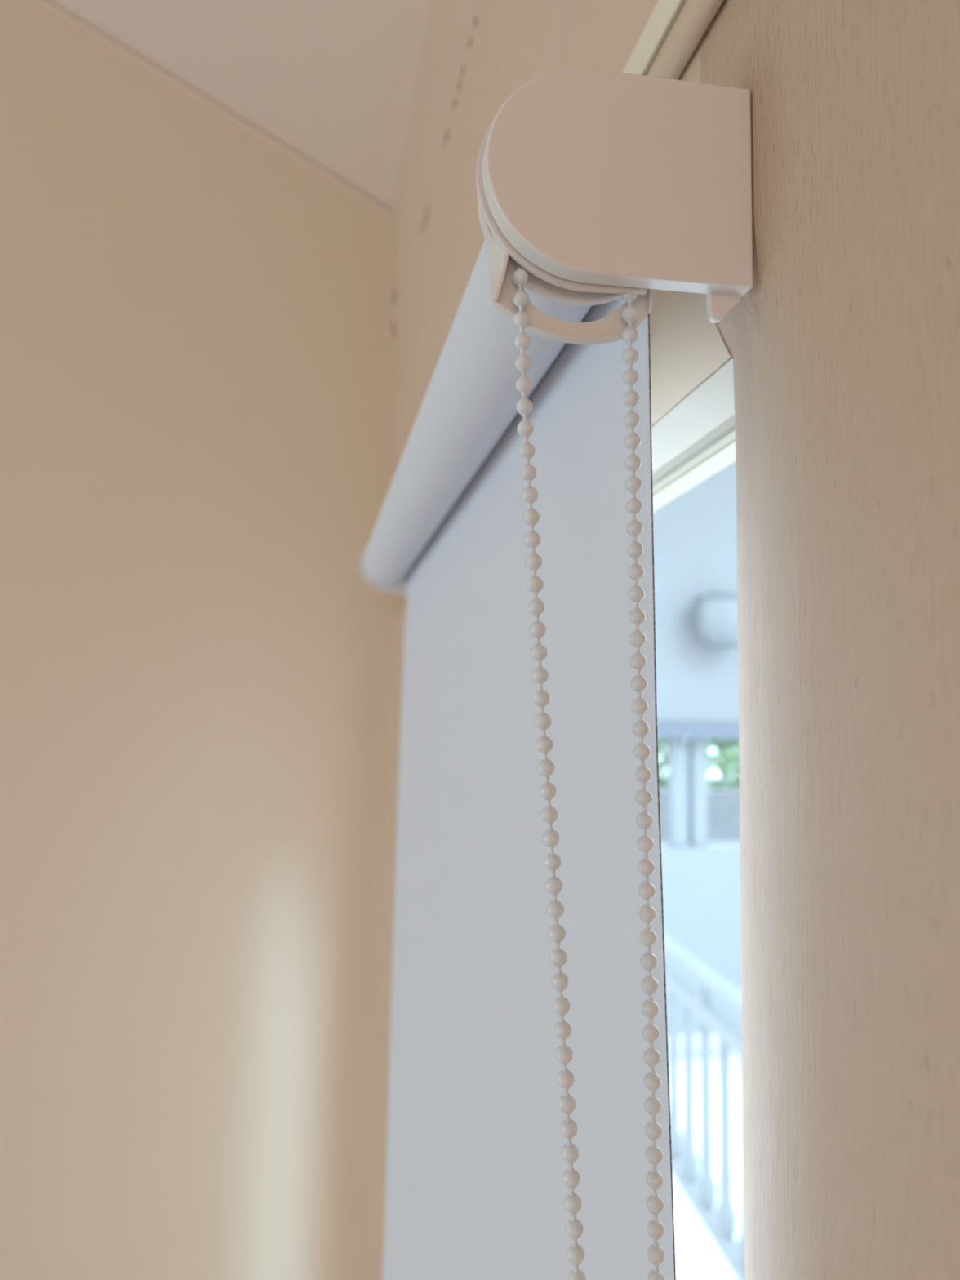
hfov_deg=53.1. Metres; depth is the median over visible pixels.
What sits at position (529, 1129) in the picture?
roller blind
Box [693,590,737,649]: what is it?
wall lantern
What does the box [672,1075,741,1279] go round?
ground
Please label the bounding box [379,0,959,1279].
wall
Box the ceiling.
[48,0,431,210]
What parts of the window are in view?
sash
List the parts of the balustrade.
rail, rail, post, rail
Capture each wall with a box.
[0,0,406,1279]
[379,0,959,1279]
[653,461,742,1035]
[658,789,739,842]
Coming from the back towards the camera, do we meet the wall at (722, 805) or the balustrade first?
the wall at (722, 805)
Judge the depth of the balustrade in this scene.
3.48 m
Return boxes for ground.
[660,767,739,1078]
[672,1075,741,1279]
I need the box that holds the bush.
[657,737,739,789]
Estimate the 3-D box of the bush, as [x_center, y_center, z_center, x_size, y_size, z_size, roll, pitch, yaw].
[1.867,1.640,9.201,2.755,2.161,1.557,2,-6,-11]
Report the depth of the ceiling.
1.12 m
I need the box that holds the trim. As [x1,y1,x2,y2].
[40,0,394,217]
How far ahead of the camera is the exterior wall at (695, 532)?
5.94 m
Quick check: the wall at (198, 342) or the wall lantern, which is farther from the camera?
the wall lantern
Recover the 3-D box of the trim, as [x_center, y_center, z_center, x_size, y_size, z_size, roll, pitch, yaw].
[-0.992,-1.057,1.158,1.812,0.933,0.006,2,-6,-11]
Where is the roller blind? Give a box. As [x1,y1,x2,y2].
[358,67,752,1279]
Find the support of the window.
attached to the wall at (514, 42)
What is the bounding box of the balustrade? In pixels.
[663,933,744,1279]
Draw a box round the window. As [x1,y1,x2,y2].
[647,0,735,511]
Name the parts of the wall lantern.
wall arm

